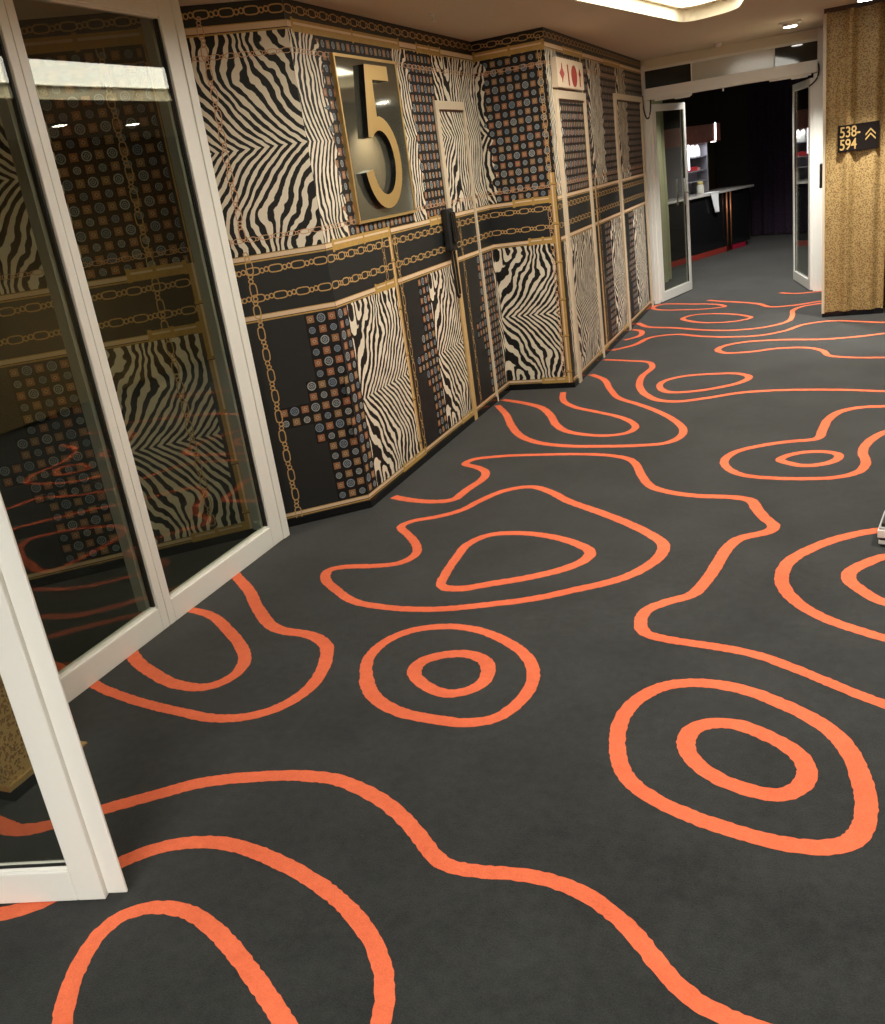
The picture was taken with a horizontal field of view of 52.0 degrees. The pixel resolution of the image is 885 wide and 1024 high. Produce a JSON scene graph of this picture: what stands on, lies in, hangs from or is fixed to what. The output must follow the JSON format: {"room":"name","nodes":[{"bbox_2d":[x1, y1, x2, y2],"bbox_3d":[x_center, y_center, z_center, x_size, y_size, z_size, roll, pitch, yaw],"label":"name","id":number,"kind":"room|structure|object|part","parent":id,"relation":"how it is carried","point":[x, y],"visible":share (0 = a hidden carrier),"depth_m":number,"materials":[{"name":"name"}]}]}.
{"room":"hotel corridor","nodes":[
{"label":"hotel corridor","id":0,"kind":"room"},
{"bbox_2d":[0,675,86,801],"bbox_3d":[-1.636,-0.312,2.585,0.480,2.468,0.325,0,22,23],"label":"pillar","id":1,"kind":"structure","parent":0,"point":[17,775],"depth_m":2.77,"materials":[{"name":"gold metal"}]},
{"bbox_2d":[0,0,650,580],"bbox_3d":[-0.490,-1.683,5.881,1.967,2.468,9.782,12,28,43],"label":"wall","id":2,"kind":"structure","parent":0,"point":[405,379],"depth_m":4.56,"materials":[{"name":"multicoloured paper"}]},
{"bbox_2d":[0,493,127,903],"bbox_3d":[-1.410,0.040,2.037,0.932,2.116,0.045,-6,20,7],"label":"door","id":3,"kind":"structure","parent":2,"relation":"in","point":[90,869],"depth_m":2.19,"materials":[{"name":"white paint"}]},
{"bbox_2d":[0,0,289,702],"bbox_3d":[-1.339,-0.684,3.483,0.086,2.468,1.898,0,22,23],"label":"window","id":4,"kind":"structure","parent":2,"relation":"in","point":[23,122],"depth_m":3.72,"materials":[{"name":"white paint"}]},
{"bbox_2d":[29,301,654,588],"bbox_3d":[-0.331,-0.551,6.291,1.959,0.040,9.781,12,28,44],"label":"baseboard","id":5,"kind":"structure","parent":2,"relation":"attached to","point":[44,581],"depth_m":4.88,"materials":[{"name":"black wood"}]},
{"bbox_2d":[329,52,415,224],"bbox_3d":[-0.346,-2.029,4.944,0.050,0.818,0.765,0,22,23],"label":"number sign","id":6,"kind":"object","parent":2,"relation":"attached to","point":[367,91],"visible":1,"depth_m":4.86,"materials":[{"name":"metal"}]},
{"bbox_2d":[441,208,460,298],"bbox_3d":[0.074,-1.677,5.909,0.073,0.574,0.105,0,22,23],"label":"wall phone","id":7,"kind":"object","parent":2,"relation":"attached to","point":[448,217],"visible":1,"depth_m":5.83,"materials":[{"name":"black plastic"}]},
{"bbox_3d":[0.089,-1.560,5.963,0.017,0.314,0.087,0,22,23],"label":"cord","id":8,"kind":"part","parent":7,"relation":"part of","materials":[{"name":"black rubber"}]},
{"bbox_2d":[433,100,498,420],"bbox_3d":[0.182,-1.705,6.253,0.016,2.075,0.535,0,22,23],"label":"door frame","id":9,"kind":"structure","parent":2,"relation":"in","point":[439,106],"depth_m":6.18,"materials":[{"name":"beige paint"}]},
{"bbox_2d":[550,56,583,90],"bbox_3d":[0.915,-3.182,6.602,0.048,0.192,0.780,0,22,23],"label":"door sign","id":10,"kind":"object","parent":2,"relation":"attached to","point":[567,74],"visible":1,"depth_m":6.49,"materials":[{"name":"beige plastic"}]},
{"bbox_2d":[553,89,604,382],"bbox_3d":[1.085,-2.136,7.061,0.020,2.085,0.925,0,22,23],"label":"door frame","id":11,"kind":"structure","parent":2,"relation":"in","point":[558,95],"depth_m":6.84,"materials":[{"name":"beige paint"}]},
{"bbox_2d":[613,93,653,330],"bbox_3d":[1.924,-3.002,9.046,0.020,2.120,1.420,0,22,23],"label":"door frame","id":12,"kind":"structure","parent":2,"relation":"in","point":[616,97],"depth_m":8.70,"materials":[{"name":"beige paint"}]},
{"bbox_2d":[13,0,857,93],"bbox_3d":[2.091,-3.758,6.728,7.400,0.120,22.200,0,22,23],"label":"ceiling","id":13,"kind":"structure","parent":0,"point":[640,30],"depth_m":6.15,"materials":[{"name":"paint"}]},
{"bbox_2d":[428,13,435,21],"bbox_3d":[-0.055,-2.743,5.035,0.044,0.038,0.044,0,22,23],"label":"sprinkler","id":14,"kind":"object","parent":13,"relation":"attached to","point":[431,14],"visible":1,"depth_m":5.03,"materials":[{"name":"white paint"}]},
{"bbox_2d":[643,0,722,8],"bbox_3d":[0.947,-2.799,4.441,1.094,0.039,5.419,0,22,23],"label":"recessed light","id":15,"kind":"object","parent":13,"relation":"in","point":[678,4],"visible":1,"depth_m":6.55,"materials":[{"name":"white"}]},
{"bbox_2d":[655,0,710,6],"bbox_3d":[0.956,-2.809,4.459,1.033,0.033,5.117,0,22,23],"label":"diffuser","id":16,"kind":"object","parent":15,"relation":"attached to","point":[669,3],"depth_m":6.51,"materials":[{"name":"white plastic"}]},
{"bbox_2d":[749,72,816,234],"bbox_3d":[5.529,-5.753,14.601,0.100,2.448,1.300,-22,24,-33],"label":"curtain","id":17,"kind":"object","parent":13,"relation":"hanging from","point":[770,103],"visible":0.58,"depth_m":14.71,"materials":[{"name":"purple fabric"}]},
{"bbox_2d":[779,19,801,27],"bbox_3d":[2.998,-4.204,7.823,0.180,0.040,0.180,0,22,23],"label":"recessed light","id":18,"kind":"object","parent":13,"relation":"in","point":[793,23],"visible":1,"depth_m":7.78,"materials":[{"name":"white paint"}]},
{"bbox_2d":[0,232,884,1023],"bbox_3d":[2.433,-1.405,7.587,7.400,0.001,22.200,0,22,23],"label":"floor","id":19,"kind":"structure","parent":0,"point":[581,720],"depth_m":2.82,"materials":[{"name":"grey carpet"}]},
{"bbox_2d":[668,184,753,267],"bbox_3d":[3.730,-4.277,13.621,2.740,0.895,0.591,-25,26,-38],"label":"bar counter","id":20,"kind":"object","parent":19,"relation":"on","point":[712,233],"depth_m":13.54,"materials":[{"name":"wood"}]},
{"bbox_2d":[664,122,720,197],"bbox_3d":[3.765,-5.306,13.680,1.140,0.960,0.330,-25,26,-38],"label":"display shelf","id":21,"kind":"object","parent":20,"relation":"on","point":[700,135],"visible":0.76,"depth_m":13.46,"materials":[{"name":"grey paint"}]},
{"bbox_3d":[3.652,-5.046,13.705,0.700,0.120,0.020,-25,26,-38],"label":"panel","id":22,"kind":"part","parent":21,"relation":"part of","materials":[{"name":"grey wood"}]},
{"bbox_2d":[687,145,692,157],"bbox_3d":[3.679,-5.376,13.531,0.092,0.175,0.092,0,22,23],"label":"bottle","id":23,"kind":"object","parent":21,"relation":"on","point":[690,149],"visible":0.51,"depth_m":13.50,"materials":[{"name":"white plastic"}]},
{"bbox_2d":[688,166,696,171],"bbox_3d":[3.692,-5.126,13.585,0.240,0.060,0.140,-25,26,-38],"label":"box","id":24,"kind":"object","parent":21,"relation":"on","point":[691,168],"visible":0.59,"depth_m":13.53,"materials":[{"name":"red cardboard"}]},
{"bbox_2d":[691,145,695,156],"bbox_3d":[3.750,-5.409,13.593,0.092,0.175,0.092,0,22,23],"label":"bottle","id":25,"kind":"object","parent":21,"relation":"on","point":[692,146],"visible":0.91,"depth_m":13.56,"materials":[{"name":"white plastic"}]},
{"bbox_2d":[695,144,699,156],"bbox_3d":[3.836,-5.449,13.667,0.092,0.175,0.092,0,22,23],"label":"bottle","id":26,"kind":"object","parent":21,"relation":"on","point":[697,148],"visible":0.9,"depth_m":13.64,"materials":[{"name":"white plastic"}]},
{"bbox_2d":[697,181,703,193],"bbox_3d":[3.868,-4.869,13.616,0.108,0.170,0.108,0,22,23],"label":"jar","id":27,"kind":"object","parent":20,"relation":"on","point":[700,187],"visible":0.96,"depth_m":13.58,"materials":[{"name":"white glass"}]},
{"bbox_2d":[703,191,718,212],"bbox_3d":[3.984,-4.589,13.462,0.230,0.294,0.168,-25,26,-38],"label":"cloth","id":28,"kind":"object","parent":20,"relation":"hanging from","point":[714,195],"visible":1,"depth_m":13.41,"materials":[{"name":"white fabric"}]},
{"bbox_2d":[668,184,753,204],"bbox_3d":[3.671,-4.680,13.474,2.740,0.030,0.590,-25,26,-38],"label":"countertop","id":29,"kind":"structure","parent":20,"relation":"on","point":[724,189],"depth_m":13.58,"materials":[{"name":"stone"}]},
{"bbox_3d":[4.319,-4.401,13.766,0.022,0.868,0.022,0,22,23],"label":"leg","id":30,"kind":"part","parent":20,"relation":"part of","materials":[{"name":"orange metal"}]},
{"bbox_3d":[4.397,-4.438,13.834,0.022,0.868,0.022,0,22,23],"label":"leg","id":31,"kind":"part","parent":20,"relation":"part of","materials":[{"name":"orange metal"}]},
{"bbox_2d":[877,511,884,546],"bbox_3d":[1.923,0.066,3.615,0.320,0.100,0.220,5,23,31],"label":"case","id":32,"kind":"object","parent":19,"relation":"on","point":[881,530],"visible":1,"depth_m":3.61,"materials":[{"name":"white plastic"}]},
{"bbox_2d":[662,90,714,193],"bbox_3d":[3.083,-5.000,13.543,3.600,2.468,0.080,-25,26,-38],"label":"wall","id":33,"kind":"structure","parent":0,"point":[699,106],"depth_m":14.07,"materials":[{"name":"black paint"}]},
{"bbox_2d":[640,27,822,303],"bbox_3d":[3.002,-3.472,9.392,1.735,2.468,0.102,0,22,23],"label":"door frame","id":34,"kind":"structure","parent":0,"point":[811,35],"depth_m":9.10,"materials":[{"name":"white paint"}]},
{"bbox_2d":[649,100,671,284],"bbox_3d":[2.528,-3.924,10.789,0.097,2.448,1.300,0,22,23],"label":"curtain","id":35,"kind":"object","parent":34,"relation":"in","point":[659,114],"visible":0.15,"depth_m":11.22,"materials":[{"name":"fabric"}]},
{"bbox_2d":[650,102,691,301],"bbox_3d":[2.529,-3.434,10.084,0.136,2.035,0.852,10,26,40],"label":"door","id":36,"kind":"structure","parent":34,"relation":"in","point":[677,290],"depth_m":10.06,"materials":[{"name":"white paint"}]},
{"bbox_3d":[2.712,-3.623,10.256,0.136,0.280,0.092,8,25,37],"label":"handle","id":37,"kind":"part","parent":36,"relation":"part of","materials":[{"name":"metal"}]},
{"bbox_2d":[645,41,816,88],"bbox_3d":[2.844,-4.437,9.030,1.640,0.172,0.010,0,22,23],"label":"window","id":38,"kind":"structure","parent":34,"relation":"in","point":[803,52],"depth_m":9.01,"materials":[{"name":"clear glass"}]},
{"bbox_2d":[642,59,819,118],"bbox_3d":[2.847,-4.200,9.053,1.694,0.289,0.083,0,22,23],"label":"operator","id":39,"kind":"object","parent":34,"relation":"attached to","point":[802,69],"visible":1,"depth_m":8.97,"materials":[{"name":"white paint"}]},
{"bbox_3d":[2.356,-4.231,9.266,0.370,0.034,0.050,0,22,23],"label":"closer arm","id":40,"kind":"part","parent":39,"relation":"part of","materials":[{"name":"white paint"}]},
{"bbox_3d":[3.384,-4.226,8.834,0.380,0.034,0.050,0,22,23],"label":"closer arm","id":41,"kind":"part","parent":39,"relation":"part of","materials":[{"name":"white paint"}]},
{"bbox_2d":[792,78,812,289],"bbox_3d":[3.808,-3.438,9.585,0.040,2.035,0.929,-4,20,12],"label":"door","id":42,"kind":"structure","parent":34,"relation":"in","point":[807,282],"depth_m":9.47,"materials":[{"name":"white paint"}]},
{"bbox_2d":[819,163,822,187],"bbox_3d":[3.252,-2.888,7.793,0.026,0.200,0.090,0,22,23],"label":"card reader","id":43,"kind":"object","parent":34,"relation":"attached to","point":[821,164],"visible":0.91,"depth_m":7.76,"materials":[{"name":"black plastic"}]},
{"bbox_2d":[712,84,759,235],"bbox_3d":[4.879,-5.942,15.408,3.800,2.468,0.100,0,22,23],"label":"wall","id":44,"kind":"structure","parent":0,"point":[730,105],"depth_m":15.21,"materials":[{"name":"paint"}]},
{"bbox_2d":[822,0,884,316],"bbox_3d":[3.748,-3.165,8.251,0.535,2.468,1.561,0,22,23],"label":"wall","id":45,"kind":"structure","parent":0,"point":[853,182],"depth_m":7.62,"materials":[{"name":"gold paint"}]},
{"bbox_2d":[838,120,879,152],"bbox_3d":[3.441,-3.103,7.506,0.311,0.210,0.027,0,22,23],"label":"number sign","id":46,"kind":"object","parent":45,"relation":"attached to","point":[859,136],"visible":1,"depth_m":7.50,"materials":[{"name":"black metal"}]}
]}

